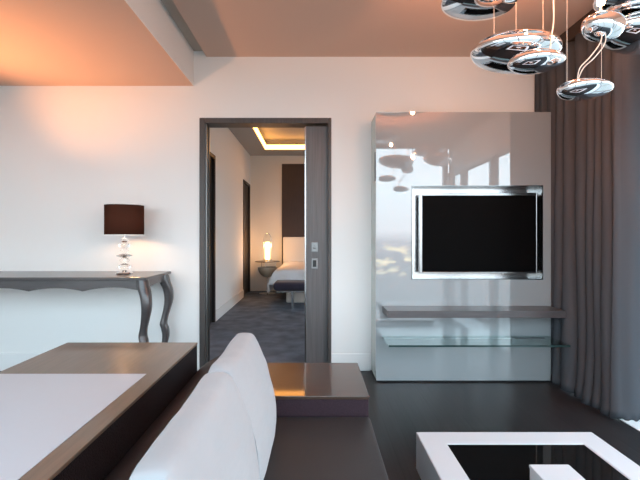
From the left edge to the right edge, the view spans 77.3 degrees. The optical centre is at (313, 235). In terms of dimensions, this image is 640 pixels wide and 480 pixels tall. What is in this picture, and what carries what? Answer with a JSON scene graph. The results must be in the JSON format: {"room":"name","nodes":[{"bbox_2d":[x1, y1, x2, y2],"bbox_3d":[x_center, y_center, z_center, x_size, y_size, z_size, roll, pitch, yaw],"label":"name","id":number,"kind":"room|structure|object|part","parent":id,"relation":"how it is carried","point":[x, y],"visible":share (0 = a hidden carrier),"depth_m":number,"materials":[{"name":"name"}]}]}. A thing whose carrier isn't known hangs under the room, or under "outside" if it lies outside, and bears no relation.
{"room":"living room","nodes":[
{"label":"living room","id":0,"kind":"room"},
{"bbox_2d":[0,0,192,85],"bbox_3d":[-2.639,-1.530,1.560,3.122,0.380,4.020,0,0,0],"label":"ceiling","id":1,"kind":"structure","parent":0,"point":[43,42],"depth_m":2.83,"materials":[{"name":"beige paint"}]},
{"bbox_2d":[210,128,249,309],"bbox_3d":[-1.440,-0.350,6.210,0.100,3.100,5.020,0,0,0],"label":"wall","id":2,"kind":"structure","parent":0,"point":[232,160],"depth_m":6.50,"materials":[{"name":"white paint"}]},
{"bbox_2d":[210,152,215,322],"bbox_3d":[-1.434,0.040,5.430,0.112,2.320,0.340,0,0,0],"label":"door","id":3,"kind":"structure","parent":2,"relation":"in","point":[212,156],"depth_m":5.55,"materials":[{"name":"black wood"}]},
{"bbox_3d":[-1.440,0.062,5.430,0.040,2.265,0.240,0,0,0],"label":"panel","id":4,"kind":"part","parent":3,"relation":"part of","materials":[{"name":"black wood"}]},
{"bbox_2d":[216,290,243,320],"bbox_3d":[-1.383,1.125,5.765,0.014,0.150,4.130,0,0,0],"label":"baseboard","id":5,"kind":"structure","parent":2,"relation":"attached to","point":[228,305],"depth_m":6.44,"materials":[{"name":"white paint"}]},
{"bbox_2d":[243,179,249,293],"bbox_3d":[-1.434,0.045,8.245,0.112,2.310,0.830,0,0,0],"label":"door","id":6,"kind":"structure","parent":2,"relation":"in","point":[246,186],"depth_m":8.42,"materials":[{"name":"black wood"}]},
{"bbox_3d":[-1.440,0.068,8.245,0.040,2.255,0.730,0,0,0],"label":"panel","id":7,"kind":"part","parent":6,"relation":"part of","materials":[{"name":"black wood"}]},
{"bbox_2d":[229,128,304,155],"bbox_3d":[1.355,-1.900,6.210,5.690,0.300,5.020,0,0,0],"label":"ceiling","id":8,"kind":"structure","parent":0,"point":[248,138],"depth_m":7.91,"materials":[{"name":"grey paint"}]},
{"bbox_2d":[254,128,304,148],"bbox_3d":[1.005,-1.806,6.565,3.990,0.088,3.130,0,0,0],"label":"light","id":9,"kind":"object","parent":8,"relation":"attached to","point":[255,129],"visible":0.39,"depth_m":8.11,"materials":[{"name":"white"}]},
{"bbox_2d":[0,51,534,369],"bbox_3d":[-0.800,-0.300,3.635,6.800,3.000,0.130,0,0,0],"label":"wall","id":10,"kind":"structure","parent":0,"point":[67,152],"depth_m":3.57,"materials":[{"name":"white paint"}]},
{"bbox_2d":[0,354,198,370],"bbox_3d":[-2.610,1.124,3.563,3.180,0.152,0.014,0,0,0],"label":"baseboard","id":11,"kind":"structure","parent":10,"relation":"attached to","point":[6,360],"depth_m":3.56,"materials":[{"name":"white paint"}]},
{"bbox_2d":[125,0,193,85],"bbox_3d":[-1.076,-1.500,1.560,0.004,0.320,4.019,0,0,0],"label":"trim","id":12,"kind":"structure","parent":10,"relation":"attached to","point":[153,14],"depth_m":2.91,"materials":[{"name":"white paint"}]},
{"bbox_2d":[161,0,202,50],"bbox_3d":[-1.018,-1.661,1.560,0.111,0.018,4.019,0,0,0],"label":"trim","id":13,"kind":"structure","parent":10,"relation":"attached to","point":[169,5],"depth_m":3.12,"materials":[{"name":"beige paint"}]},
{"bbox_2d":[199,118,330,368],"bbox_3d":[-0.433,0.074,3.635,1.174,2.252,0.154,0,0,0],"label":"door","id":14,"kind":"structure","parent":10,"relation":"in","point":[317,130],"depth_m":3.62,"materials":[{"name":"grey wood"}]},
{"bbox_3d":[0.005,0.248,3.612,0.056,0.095,0.005,0,0,0],"label":"pull plate","id":15,"kind":"part","parent":14,"relation":"part of","materials":[{"name":"silver metal"}]},
{"bbox_3d":[0.005,0.099,3.606,0.056,0.085,0.019,0,0,0],"label":"lock plate","id":16,"kind":"part","parent":14,"relation":"part of","materials":[{"name":"silver metal"}]},
{"bbox_3d":[0.027,0.100,3.635,0.198,2.184,0.040,0,0,0],"label":"panel","id":17,"kind":"part","parent":14,"relation":"part of","materials":[{"name":"grey wood"}]},
{"bbox_2d":[331,354,369,370],"bbox_3d":[0.327,1.124,3.563,0.346,0.152,0.014,0,0,0],"label":"baseboard","id":18,"kind":"structure","parent":10,"relation":"attached to","point":[363,360],"depth_m":3.56,"materials":[{"name":"white paint"}]},
{"bbox_2d":[250,156,304,290],"bbox_3d":[1.355,-0.350,8.780,5.690,3.100,0.120,0,0,0],"label":"wall","id":19,"kind":"structure","parent":0,"point":[265,171],"depth_m":8.72,"materials":[{"name":"beige paint"}]},
{"bbox_2d":[282,164,304,263],"bbox_3d":[0.325,-0.410,8.710,2.050,2.320,0.020,0,0,0],"label":"wall panel","id":20,"kind":"object","parent":19,"relation":"attached to","point":[293,175],"visible":0.09,"depth_m":8.70,"materials":[{"name":"brown wood"}]},
{"bbox_2d":[173,0,592,56],"bbox_3d":[0.762,-1.660,1.560,3.675,0.120,4.020,0,0,0],"label":"ceiling","id":21,"kind":"structure","parent":0,"point":[221,28],"depth_m":3.03,"materials":[{"name":"beige paint"}]},
{"bbox_2d":[441,0,517,20],"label":"chandelier","id":22,"kind":"object","parent":21,"relation":"hanging from","point":[464,10],"depth_m":1.93,"materials":[{"name":"silver metal"}]},
{"bbox_2d":[470,0,565,74],"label":"chandelier","id":23,"kind":"object","parent":21,"relation":"hanging from","point":[519,51],"depth_m":1.75,"materials":[{"name":"silver metal"}]},
{"bbox_2d":[534,9,639,421],"bbox_3d":[2.127,-0.198,3.007,0.418,2.793,1.110,0,0,0],"label":"curtain","id":24,"kind":"object","parent":21,"relation":"hanging from","point":[595,143],"visible":0.71,"depth_m":2.76,"materials":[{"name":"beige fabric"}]},
{"bbox_2d":[556,0,639,100],"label":"chandelier","id":25,"kind":"object","parent":21,"relation":"hanging from","point":[612,26],"depth_m":1.59,"materials":[{"name":"silver metal"}]},
{"bbox_3d":[1.205,-0.983,1.680,0.032,0.032,0.032,0,0,0],"label":"bulb","id":26,"kind":"part","parent":25,"relation":"part of","materials":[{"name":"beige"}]},
{"bbox_2d":[210,291,639,479],"bbox_3d":[0.000,1.259,4.135,8.400,0.122,9.170,0,0,0],"label":"floor","id":27,"kind":"structure","parent":0,"point":[397,410],"depth_m":2.87,"materials":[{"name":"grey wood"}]},
{"bbox_2d":[0,271,173,341],"bbox_3d":[-2.164,0.756,3.268,1.874,0.888,0.574,0,0,0],"label":"console table","id":28,"kind":"object","parent":27,"relation":"on","point":[141,281],"visible":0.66,"depth_m":3.03,"materials":[{"name":"grey paint"}]},
{"bbox_2d":[103,203,144,274],"bbox_3d":[-1.563,0.026,3.300,0.307,0.572,0.307,0,0,0],"label":"table lamp","id":29,"kind":"object","parent":28,"relation":"on","point":[120,219],"visible":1,"depth_m":3.19,"materials":[{"name":"brown fabric"}]},
{"bbox_3d":[-1.563,-0.008,3.300,0.307,0.008,0.307,0,0,0],"label":"shade trim","id":30,"kind":"part","parent":29,"relation":"part of","materials":[{"name":"white metal"}]},
{"bbox_3d":[-1.563,-0.132,3.300,0.300,0.248,0.300,0,0,0],"label":"lamp shade","id":31,"kind":"part","parent":29,"relation":"part of","materials":[{"name":"brown fabric"}]},
{"bbox_3d":[-1.563,-0.256,3.300,0.307,0.008,0.307,0,0,0],"label":"shade trim","id":32,"kind":"part","parent":29,"relation":"part of","materials":[{"name":"white"}]},
{"bbox_3d":[-1.563,0.147,3.300,0.125,0.270,0.125,0,0,0],"label":"stem","id":33,"kind":"part","parent":29,"relation":"part of","materials":[{"name":"clear glass"}]},
{"bbox_3d":[-1.288,0.767,3.037,0.121,0.866,0.112,0,0,0],"label":"leg","id":34,"kind":"part","parent":28,"relation":"part of","materials":[{"name":"grey paint"}]},
{"bbox_3d":[-1.288,0.767,3.473,0.121,0.866,0.086,0,0,0],"label":"leg","id":35,"kind":"part","parent":28,"relation":"part of","materials":[{"name":"grey paint"}]},
{"bbox_2d":[0,342,197,479],"bbox_3d":[-1.000,0.892,1.227,0.717,0.616,1.954,0,0,0],"label":"table","id":36,"kind":"object","parent":27,"relation":"on","point":[70,410],"visible":0.72,"depth_m":1.46,"materials":[{"name":"brown wood"}]},
{"bbox_2d":[104,354,388,479],"bbox_3d":[-0.195,0.921,1.175,0.879,0.557,2.050,0,0,0],"label":"sofa","id":37,"kind":"object","parent":27,"relation":"on","point":[324,430],"visible":0.52,"depth_m":1.60,"materials":[{"name":"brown leather"}]},
{"bbox_3d":[-0.512,0.891,1.175,0.244,0.497,2.050,0,0,0],"label":"backrest","id":38,"kind":"part","parent":37,"relation":"part of","materials":[{"name":"black leather"}]},
{"bbox_2d":[129,372,259,479],"bbox_3d":[-0.260,0.578,0.895,0.246,0.403,0.490,0,0,0],"label":"cushion","id":39,"kind":"object","parent":37,"relation":"on","point":[211,436],"visible":1,"depth_m":0.85,"materials":[{"name":"grey fabric"}]},
{"bbox_2d":[208,333,275,479],"bbox_3d":[-0.264,0.579,1.377,0.247,0.401,0.455,0,0,0],"label":"cushion","id":40,"kind":"object","parent":37,"relation":"on","point":[243,359],"visible":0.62,"depth_m":1.28,"materials":[{"name":"grey fabric"}]},
{"bbox_3d":[-0.070,0.879,0.945,0.630,0.198,1.589,0,0,0],"label":"seat","id":41,"kind":"part","parent":37,"relation":"part of","materials":[{"name":"grey leather"}]},
{"bbox_2d":[255,260,279,294],"bbox_3d":[-0.965,0.859,8.300,0.510,0.678,0.510,0,0,0],"label":"bedside table","id":42,"kind":"object","parent":27,"relation":"on","point":[266,271],"visible":0.94,"depth_m":8.17,"materials":[{"name":"grey"}]},
{"bbox_2d":[264,233,270,260],"bbox_3d":[-0.965,0.228,8.300,0.120,0.585,0.120,0,0,43],"label":"table lamp","id":43,"kind":"object","parent":42,"relation":"on","point":[267,244],"visible":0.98,"depth_m":8.26,"materials":[{"name":"white glass"}]},
{"bbox_2d":[265,242,269,258],"bbox_3d":[-0.965,0.305,8.300,0.104,0.360,0.104,0,0,0],"label":"diffuser","id":44,"kind":"object","parent":43,"relation":"attached to","point":[267,244],"depth_m":8.26,"materials":[{"name":"beige glass"}]},
{"bbox_2d":[258,266,276,276],"bbox_3d":[-0.965,0.750,8.300,0.400,0.211,0.400,0,0,0],"label":"bowl","id":45,"kind":"object","parent":42,"relation":"on","point":[266,271],"depth_m":8.16,"materials":[{"name":"grey paint"}]},
{"bbox_2d":[267,237,304,302],"bbox_3d":[0.183,0.609,7.874,2.034,1.178,1.622,0,0,0],"label":"bed","id":46,"kind":"object","parent":27,"relation":"on","point":[293,266],"visible":0.34,"depth_m":7.91,"materials":[{"name":"white fabric"}]},
{"bbox_2d":[267,261,304,291],"bbox_3d":[0.162,0.765,7.846,1.992,0.448,1.567,0,0,0],"label":"duvet","id":47,"kind":"object","parent":46,"relation":"on","point":[289,270],"depth_m":7.09,"materials":[{"name":"white fabric"}]},
{"bbox_3d":[0.265,0.560,8.652,1.870,1.080,0.065,0,0,0],"label":"headboard","id":48,"kind":"part","parent":46,"relation":"part of","materials":[{"name":"white leather"}]},
{"bbox_2d":[273,280,304,308],"bbox_3d":[0.142,0.977,6.720,1.615,0.443,0.440,0,0,0],"label":"bench","id":49,"kind":"object","parent":27,"relation":"on","point":[281,286],"visible":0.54,"depth_m":6.52,"materials":[{"name":"grey fabric"}]},
{"bbox_3d":[0.142,0.828,6.720,1.615,0.145,0.440,0,0,0],"label":"seat","id":50,"kind":"part","parent":49,"relation":"part of","materials":[{"name":"grey fabric"}]},
{"bbox_3d":[0.150,0.912,6.720,1.500,0.025,0.360,0,0,0],"label":"frame","id":51,"kind":"part","parent":49,"relation":"part of","materials":[{"name":"silver metal"}]},
{"bbox_3d":[-0.360,1.062,6.578,0.036,0.273,0.036,0,0,0],"label":"leg","id":52,"kind":"part","parent":49,"relation":"part of","materials":[{"name":"silver metal"}]},
{"bbox_2d":[371,112,550,380],"bbox_3d":[1.228,0.090,3.425,1.439,2.219,0.287,0,0,0],"label":"panel","id":53,"kind":"object","parent":27,"relation":"on","point":[413,153],"visible":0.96,"depth_m":3.29,"materials":[{"name":"grey paint"}]},
{"bbox_2d":[382,306,565,317],"bbox_3d":[1.246,0.600,3.174,1.368,0.054,0.228,0,0,0],"label":"wall shelf","id":54,"kind":"object","parent":53,"relation":"attached to","point":[389,311],"visible":1,"depth_m":3.06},
{"bbox_3d":[1.340,-0.029,3.342,1.079,0.773,0.121,0,0,0],"label":"niche trim","id":55,"kind":"part","parent":53,"relation":"part of","materials":[{"name":"silver metal"}]},
{"bbox_2d":[419,193,536,272],"bbox_3d":[1.361,-0.024,3.354,0.976,0.668,0.088,0,0,0],"label":"television","id":56,"kind":"object","parent":53,"relation":"attached to","point":[459,232],"visible":1,"depth_m":3.31,"materials":[{"name":"black metal"}]},
{"bbox_2d":[387,337,570,346],"bbox_3d":[1.242,0.831,3.144,1.365,0.022,0.286,0,0,0],"label":"glass shelf","id":57,"kind":"object","parent":53,"relation":"attached to","point":[387,337],"visible":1,"depth_m":3.00,"materials":[{"name":"grey"}]},
{"bbox_2d":[416,432,639,479],"bbox_3d":[0.939,1.084,1.544,0.867,0.232,0.867,0,0,0],"label":"coffee table","id":58,"kind":"object","parent":27,"relation":"on","point":[439,455],"visible":1,"depth_m":1.78,"materials":[{"name":"grey paint"}]},
{"bbox_3d":[0.939,0.984,1.544,0.635,0.025,0.635,0,0,0],"label":"glass","id":59,"kind":"part","parent":58,"relation":"part of","materials":[{"name":"black glass"}]},
{"bbox_2d":[529,465,584,479],"bbox_3d":[0.923,0.934,1.495,0.157,0.073,0.158,0,0,0],"label":"box","id":60,"kind":"object","parent":58,"relation":"on","point":[537,472],"visible":1,"depth_m":1.52,"materials":[{"name":"grey paint"}]},
{"bbox_2d":[620,419,639,430],"bbox_3d":[2.250,1.258,1.560,0.500,0.124,4.020,0,0,0],"label":"ledge","id":61,"kind":"object","parent":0,"point":[632,423],"depth_m":2.55,"materials":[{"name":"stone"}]}
]}

